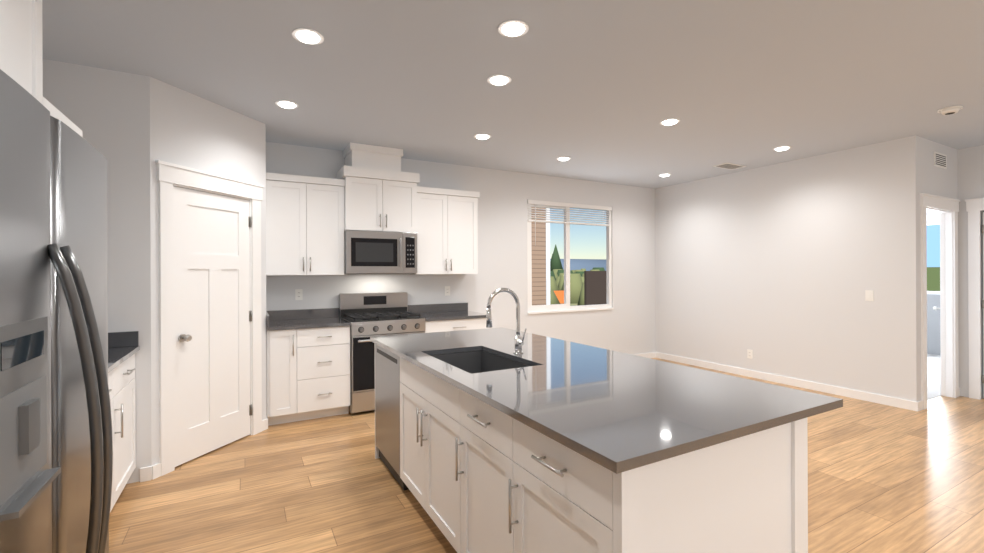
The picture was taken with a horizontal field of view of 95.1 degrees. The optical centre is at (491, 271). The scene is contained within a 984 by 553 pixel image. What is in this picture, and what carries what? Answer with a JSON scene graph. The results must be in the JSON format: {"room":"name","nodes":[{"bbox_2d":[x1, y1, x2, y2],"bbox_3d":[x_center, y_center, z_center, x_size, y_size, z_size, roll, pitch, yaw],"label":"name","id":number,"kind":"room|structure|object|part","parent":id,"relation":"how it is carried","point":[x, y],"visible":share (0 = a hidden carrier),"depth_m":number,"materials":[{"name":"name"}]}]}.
{"room":"kitchen","nodes":[
{"label":"kitchen","id":0,"kind":"room"},
{"bbox_2d":[43,83,78,127],"bbox_3d":[-1.589,0.037,0.171,0.100,2.740,8.430,0,0,-29],"label":"wall","id":1,"kind":"structure","parent":0,"point":[49,95],"depth_m":2.84,"materials":[{"name":"white paint"}]},
{"bbox_2d":[0,0,51,115],"bbox_3d":[-1.568,-0.866,0.928,0.666,0.824,0.955,0,0,-29],"label":"upper cabinet","id":2,"kind":"object","parent":1,"relation":"attached to","point":[21,57],"depth_m":1.40,"materials":[{"name":"white wood"}]},
{"bbox_2d":[108,331,139,346],"bbox_3d":[-2.636,0.447,2.870,0.610,0.099,0.020,0,0,-29],"label":"backsplash","id":3,"kind":"structure","parent":1,"relation":"attached to","point":[128,338],"depth_m":2.97,"materials":[{"name":"grey stone"}]},
{"bbox_2d":[79,115,654,430],"bbox_3d":[1.334,0.024,6.645,11.460,2.740,0.100,0,0,-29],"label":"wall","id":4,"kind":"structure","parent":0,"point":[131,150],"depth_m":4.99,"materials":[{"name":"white paint"}]},
{"bbox_2d":[155,160,263,475],"bbox_3d":[-2.211,0.321,3.555,0.132,2.177,0.944,0,0,16],"label":"door frame","id":5,"kind":"structure","parent":4,"relation":"attached to","point":[170,176],"depth_m":3.19,"materials":[{"name":"white wood"}]},
{"bbox_2d":[173,186,251,466],"bbox_3d":[-2.187,0.392,3.547,0.528,2.012,0.533,0,0,-29],"label":"pantry door","id":6,"kind":"structure","parent":4,"relation":"in","point":[212,320],"depth_m":3.51,"materials":[{"name":"white wood"}]},
{"bbox_2d":[266,311,269,326],"bbox_3d":[-2.149,0.444,4.294,0.020,0.099,0.610,0,0,-29],"label":"backsplash","id":7,"kind":"structure","parent":4,"relation":"attached to","point":[267,312],"depth_m":4.03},
{"bbox_2d":[295,289,302,299],"bbox_3d":[-2.030,0.239,4.732,0.070,0.114,0.010,0,0,-29],"label":"electrical outlet","id":8,"kind":"object","parent":4,"relation":"attached to","point":[298,294],"visible":1,"depth_m":4.73,"materials":[{"name":"white plastic"}]},
{"bbox_2d":[266,172,345,275],"bbox_3d":[-1.919,-0.456,4.605,0.728,0.980,0.330,0,0,-29],"label":"upper cabinet","id":9,"kind":"object","parent":4,"relation":"attached to","point":[310,220],"depth_m":4.45,"materials":[{"name":"white wood"}]},
{"bbox_2d":[270,303,467,318],"bbox_3d":[-1.308,0.441,5.116,2.286,0.099,0.020,0,0,-29],"label":"backsplash","id":10,"kind":"structure","parent":4,"relation":"attached to","point":[324,313],"depth_m":4.85,"materials":[{"name":"grey stone"}]},
{"bbox_2d":[343,142,401,169],"bbox_3d":[-1.305,-1.204,4.928,0.521,0.251,0.360,0,0,-29],"label":"cover","id":11,"kind":"object","parent":4,"relation":"attached to","point":[356,154],"depth_m":4.76,"materials":[{"name":"white wood"}]},
{"bbox_2d":[338,166,417,233],"bbox_3d":[-1.252,-0.754,4.939,0.761,0.650,0.390,0,0,-29],"label":"upper cabinet","id":12,"kind":"object","parent":4,"relation":"attached to","point":[373,199],"depth_m":4.75,"materials":[{"name":"white wood"}]},
{"bbox_2d":[344,230,416,273],"bbox_3d":[-1.232,-0.204,4.908,0.754,0.446,0.448,0,0,-29],"label":"microwave","id":13,"kind":"object","parent":12,"relation":"attached to","point":[372,252],"visible":1,"depth_m":4.74,"materials":[{"name":"silver metal"}]},
{"bbox_2d":[414,186,477,273],"bbox_3d":[-0.590,-0.462,5.336,0.777,0.980,0.330,0,0,-29],"label":"upper cabinet","id":14,"kind":"object","parent":4,"relation":"attached to","point":[447,236],"depth_m":5.18,"materials":[{"name":"white wood"}]},
{"bbox_2d":[445,286,449,295],"bbox_3d":[-0.549,0.232,5.546,0.070,0.114,0.010,0,0,-29],"label":"electrical outlet","id":15,"kind":"object","parent":4,"relation":"attached to","point":[447,290],"visible":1,"depth_m":5.54,"materials":[{"name":"white plastic"}]},
{"bbox_2d":[527,204,613,313],"bbox_3d":[1.147,-0.210,6.516,1.550,1.560,0.095,0,0,-29],"label":"window","id":16,"kind":"structure","parent":4,"relation":"in","point":[551,308],"depth_m":6.48,"materials":[{"name":"white plastic"}]},
{"bbox_2d":[527,200,611,258],"bbox_3d":[1.149,-0.589,6.510,1.526,0.798,0.059,0,0,-29],"label":"window blind","id":17,"kind":"object","parent":16,"relation":"attached to","point":[570,205],"visible":0.88,"depth_m":6.47,"materials":[{"name":"white plastic"}]},
{"bbox_2d":[635,352,655,357],"bbox_3d":[1.192,1.350,6.498,3.400,0.090,0.014,0,0,-29],"label":"baseboard","id":18,"kind":"structure","parent":4,"relation":"attached to","point":[653,354],"depth_m":7.21,"materials":[{"name":"white wood"}]},
{"bbox_2d":[42,0,983,188],"bbox_3d":[3.315,-1.405,2.927,11.360,0.100,8.530,0,0,-29],"label":"ceiling","id":19,"kind":"structure","parent":0,"point":[597,90],"depth_m":3.02,"materials":[{"name":"grey paint"}]},
{"bbox_2d":[275,100,298,108],"bbox_3d":[-1.627,-1.325,3.571,0.169,0.015,0.169,0,0,-35],"label":"recessed light","id":20,"kind":"object","parent":19,"relation":"in","point":[282,103],"depth_m":3.54,"materials":[{"name":"white plastic"}]},
{"bbox_2d":[292,28,323,44],"bbox_3d":[-1.041,-1.327,2.547,0.169,0.015,0.169,0,0,37],"label":"recessed light","id":21,"kind":"object","parent":19,"relation":"in","point":[304,35],"depth_m":2.53,"materials":[{"name":"white plastic"}]},
{"bbox_2d":[474,134,490,138],"bbox_3d":[-0.094,-1.331,4.436,0.169,0.015,0.169,0,0,40],"label":"recessed light","id":22,"kind":"object","parent":19,"relation":"in","point":[479,136],"depth_m":4.40,"materials":[{"name":"white plastic"}]},
{"bbox_2d":[487,74,511,85],"bbox_3d":[0.051,-1.332,3.135,0.169,0.015,0.169,0,0,-35],"label":"recessed light","id":23,"kind":"object","parent":19,"relation":"in","point":[499,79],"depth_m":3.11,"materials":[{"name":"white"}]},
{"bbox_2d":[498,20,528,36],"bbox_3d":[0.117,-1.332,2.475,0.169,0.015,0.169,0,0,-35],"label":"recessed light","id":24,"kind":"object","parent":19,"relation":"in","point":[513,28],"depth_m":2.46,"materials":[{"name":"white"}]},
{"bbox_2d":[556,156,570,160],"bbox_3d":[0.847,-1.335,5.319,0.169,0.015,0.169,0,0,37],"label":"recessed light","id":25,"kind":"object","parent":19,"relation":"in","point":[564,158],"depth_m":5.30,"materials":[{"name":"white plastic"}]},
{"bbox_2d":[658,173,670,176],"bbox_3d":[2.400,-1.342,6.252,0.169,0.015,0.169,0,0,-35],"label":"recessed light","id":26,"kind":"object","parent":19,"relation":"in","point":[662,175],"depth_m":6.22,"materials":[{"name":"white"}]},
{"bbox_2d":[660,118,679,124],"bbox_3d":[1.591,-1.339,4.028,0.169,0.015,0.169,0,0,37],"label":"recessed light","id":27,"kind":"object","parent":19,"relation":"in","point":[671,121],"depth_m":4.01,"materials":[{"name":"white plastic"}]},
{"bbox_2d":[712,163,746,169],"bbox_3d":[3.033,-1.348,5.744,0.400,0.009,0.200,0,0,-29],"label":"ceiling vent","id":28,"kind":"object","parent":19,"relation":"in","point":[730,166],"visible":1,"depth_m":5.74,"materials":[{"name":"white plastic"}]},
{"bbox_2d":[773,146,790,150],"bbox_3d":[3.168,-1.346,4.917,0.169,0.015,0.169,0,0,-35],"label":"recessed light","id":29,"kind":"object","parent":19,"relation":"in","point":[781,148],"depth_m":4.88,"materials":[{"name":"white plastic"}]},
{"bbox_2d":[937,105,962,114],"bbox_3d":[3.805,-1.335,3.738,0.150,0.042,0.150,0,0,-29],"label":"smoke detector","id":30,"kind":"object","parent":19,"relation":"attached to","point":[950,110],"visible":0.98,"depth_m":3.71,"materials":[{"name":"white plastic"}]},
{"bbox_2d":[109,354,983,552],"bbox_3d":[3.327,1.409,2.927,11.360,0.054,8.530,0,0,-29],"label":"floor","id":31,"kind":"structure","parent":0,"point":[882,478],"depth_m":2.86,"materials":[{"name":"brown wood"}]},
{"bbox_2d":[0,69,112,552],"bbox_3d":[-1.429,0.509,1.002,0.916,1.795,0.935,0,0,-29],"label":"fridge","id":32,"kind":"object","parent":31,"relation":"on","point":[56,456],"visible":1,"depth_m":1.09,"materials":[{"name":"silver metal"}]},
{"bbox_3d":[-1.047,0.490,1.146,0.107,1.118,0.114,0,0,-29],"label":"handle","id":33,"kind":"part","parent":32,"relation":"part of","materials":[{"name":"silver metal"}]},
{"bbox_2d":[108,367,119,511],"bbox_3d":[-2.235,0.967,2.103,0.610,0.885,0.702,0,0,-29],"label":"base cabinet","id":34,"kind":"object","parent":31,"relation":"on","point":[113,376],"depth_m":2.55,"materials":[{"name":"white wood"}]},
{"bbox_2d":[120,351,137,493],"bbox_3d":[-2.501,0.968,2.587,0.610,0.885,0.642,0,0,-29],"label":"base cabinet","id":35,"kind":"object","parent":31,"relation":"on","point":[127,369],"depth_m":2.82,"materials":[{"name":"white wood"}]},
{"bbox_2d":[108,347,139,370],"bbox_3d":[-2.226,0.509,2.109,0.635,0.029,1.748,0,0,-29],"label":"countertop","id":36,"kind":"structure","parent":35,"relation":"on","point":[116,355],"depth_m":2.71,"materials":[{"name":"grey stone"}]},
{"bbox_2d":[266,331,297,425],"bbox_3d":[-2.057,0.966,4.366,0.246,0.885,0.610,0,0,-29],"label":"base cabinet","id":37,"kind":"object","parent":31,"relation":"on","point":[281,346],"depth_m":4.11,"materials":[{"name":"white wood"}]},
{"bbox_2d":[298,323,350,420],"bbox_3d":[-1.765,0.965,4.527,0.541,0.885,0.610,0,0,-29],"label":"base cabinet","id":38,"kind":"object","parent":31,"relation":"on","point":[308,364],"depth_m":4.28,"materials":[{"name":"white wood"}]},
{"bbox_2d":[266,315,349,330],"bbox_3d":[-1.842,0.507,4.471,0.728,0.029,0.635,0,0,-29],"label":"countertop","id":39,"kind":"structure","parent":38,"relation":"on","point":[275,324],"depth_m":4.31,"materials":[{"name":"grey stone"}]},
{"bbox_2d":[339,292,424,412],"bbox_3d":[-1.167,0.820,4.797,0.756,1.170,0.701,0,0,-29],"label":"range","id":40,"kind":"object","parent":31,"relation":"on","point":[367,315],"visible":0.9,"depth_m":4.53,"materials":[{"name":"silver metal"}]},
{"bbox_2d":[424,319,485,332],"bbox_3d":[-0.515,0.959,5.214,0.776,0.885,0.610,0,0,-29],"label":"base cabinet","id":41,"kind":"object","parent":31,"relation":"on","point":[435,325],"depth_m":4.91,"materials":[{"name":"white wood"}]},
{"bbox_2d":[414,311,485,322],"bbox_3d":[-0.505,0.501,5.207,0.792,0.029,0.635,0,0,-29],"label":"countertop","id":42,"kind":"structure","parent":41,"relation":"on","point":[428,315],"depth_m":5.08,"materials":[{"name":"grey stone"}]},
{"bbox_2d":[370,340,807,552],"bbox_3d":[0.104,0.957,2.487,0.933,0.885,2.537,0,0,-29],"label":"kitchen island","id":43,"kind":"object","parent":31,"relation":"on","point":[488,439],"depth_m":1.56,"materials":[{"name":"white wood"}]},
{"bbox_2d":[370,328,842,475],"bbox_3d":[0.203,0.499,2.542,1.149,0.029,2.562,0,0,-29],"label":"island countertop","id":44,"kind":"structure","parent":43,"relation":"on","point":[629,413],"depth_m":1.73,"materials":[{"name":"grey stone"}]},
{"bbox_2d":[486,288,526,353],"bbox_3d":[0.083,0.289,2.630,0.244,0.392,0.089,0,0,-29],"label":"faucet","id":45,"kind":"object","parent":44,"relation":"on","point":[519,340],"depth_m":2.66,"materials":[{"name":"silver metal"}]},
{"bbox_2d":[655,139,898,397],"bbox_3d":[3.450,0.015,5.971,0.100,2.740,3.120,0,0,-29],"label":"wall","id":46,"kind":"structure","parent":0,"point":[779,269],"depth_m":5.50,"materials":[{"name":"white paint"}]},
{"bbox_2d":[747,349,752,358],"bbox_3d":[3.407,1.085,5.944,0.010,0.114,0.070,0,0,-29],"label":"electrical outlet","id":47,"kind":"object","parent":46,"relation":"attached to","point":[750,354],"visible":1,"depth_m":5.94,"materials":[{"name":"white plastic"}]},
{"bbox_2d":[656,352,919,410],"bbox_3d":[3.443,1.340,5.876,0.014,0.090,3.234,0,0,-29],"label":"baseboard","id":48,"kind":"structure","parent":46,"relation":"attached to","point":[886,400],"depth_m":5.37,"materials":[{"name":"white"}]},
{"bbox_2d":[865,290,873,300],"bbox_3d":[4.029,0.252,4.805,0.011,0.114,0.070,0,0,-29],"label":"light switch","id":49,"kind":"object","parent":46,"relation":"attached to","point":[869,295],"visible":1,"depth_m":4.80,"materials":[{"name":"white plastic"}]},
{"bbox_2d":[899,135,958,401],"bbox_3d":[4.674,0.010,4.783,1.100,2.740,0.100,0,0,-29],"label":"wall","id":50,"kind":"structure","parent":0,"point":[918,174],"depth_m":4.54,"materials":[{"name":"white paint"}]},
{"bbox_2d":[933,214,944,394],"bbox_3d":[5.250,0.359,5.276,0.711,2.012,0.289,0,0,-29],"label":"bedroom door","id":51,"kind":"structure","parent":50,"relation":"in","point":[942,243],"depth_m":5.00,"materials":[{"name":"white wood"}]},
{"bbox_2d":[934,151,946,168],"bbox_3d":[4.748,-1.181,4.764,0.320,0.150,0.009,0,0,-29],"label":"air vent","id":52,"kind":"object","parent":50,"relation":"in","point":[940,160],"visible":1,"depth_m":4.76,"materials":[{"name":"white plastic"}]},
{"bbox_2d":[920,193,983,409],"bbox_3d":[4.975,0.292,4.345,1.018,2.172,1.156,0,0,-29],"label":"door frame","id":53,"kind":"structure","parent":50,"relation":"attached to","point":[946,206],"depth_m":4.76,"materials":[{"name":"white wood"}]},
{"bbox_2d":[927,221,940,354],"bbox_3d":[7.087,0.269,7.947,0.105,2.200,3.100,0,0,-29],"label":"bedroom window","id":54,"kind":"structure","parent":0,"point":[933,286],"depth_m":7.48,"materials":[{"name":"white"}]},
{"bbox_2d":[959,145,983,398],"bbox_3d":[6.425,0.002,2.853,0.110,2.740,5.170,0,0,-29],"label":"wall","id":55,"kind":"structure","parent":0,"point":[971,159],"depth_m":4.95,"materials":[{"name":"white paint"}]},
{"bbox_2d":[982,212,983,395],"bbox_3d":[5.448,0.358,4.518,0.048,2.012,0.757,0,0,-21],"label":"hall door","id":56,"kind":"structure","parent":55,"relation":"in","point":[983,303],"depth_m":4.86,"materials":[{"name":"white wood"}]},
{"label":"outside","id":57,"kind":"structure","parent":0,"visible":0},
{"bbox_2d":[550,259,605,270],"bbox_3d":[21.974,5.304,240.298,280.000,25.000,25.000,0,0,-29],"label":"sea","id":58,"kind":"structure","parent":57,"point":[586,264],"depth_m":247.96,"materials":[{"name":"blue liquid"}]},
{"bbox_3d":[-13.508,1.709,86.857,180.000,0.100,154.750,0,0,-29],"label":"ground","id":59,"kind":"structure","parent":57,"visible":0},
{"bbox_2d":[531,207,549,304],"bbox_3d":[-4.761,-1.979,10.648,9.930,7.200,7.020,0,0,-29],"label":"siding","id":60,"kind":"object","parent":59,"relation":"on","point":[541,272],"depth_m":9.87,"materials":[{"name":"brown wood"}]},
{"bbox_2d":[554,290,563,303],"bbox_3d":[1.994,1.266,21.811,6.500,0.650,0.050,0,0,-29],"label":"plant pot","id":61,"kind":"object","parent":59,"relation":"on","point":[560,295],"depth_m":22.57,"materials":[{"name":"orange ceramic"}]},
{"bbox_2d":[550,244,604,305],"bbox_3d":[10.555,-1.621,54.839,48.775,6.450,62.866,0,0,-29],"label":"trees","id":62,"kind":"object","parent":59,"relation":"on","point":[576,282],"visible":0.21,"depth_m":28.76,"materials":[{"name":"green plant"}]},
{"bbox_2d":[584,271,606,304],"bbox_3d":[4.936,0.768,15.470,4.450,1.620,0.100,0,0,-29],"label":"fence","id":63,"kind":"object","parent":59,"relation":"on","point":[595,291],"visible":0.21,"depth_m":14.54,"materials":[{"name":"brown wood"}]}
]}

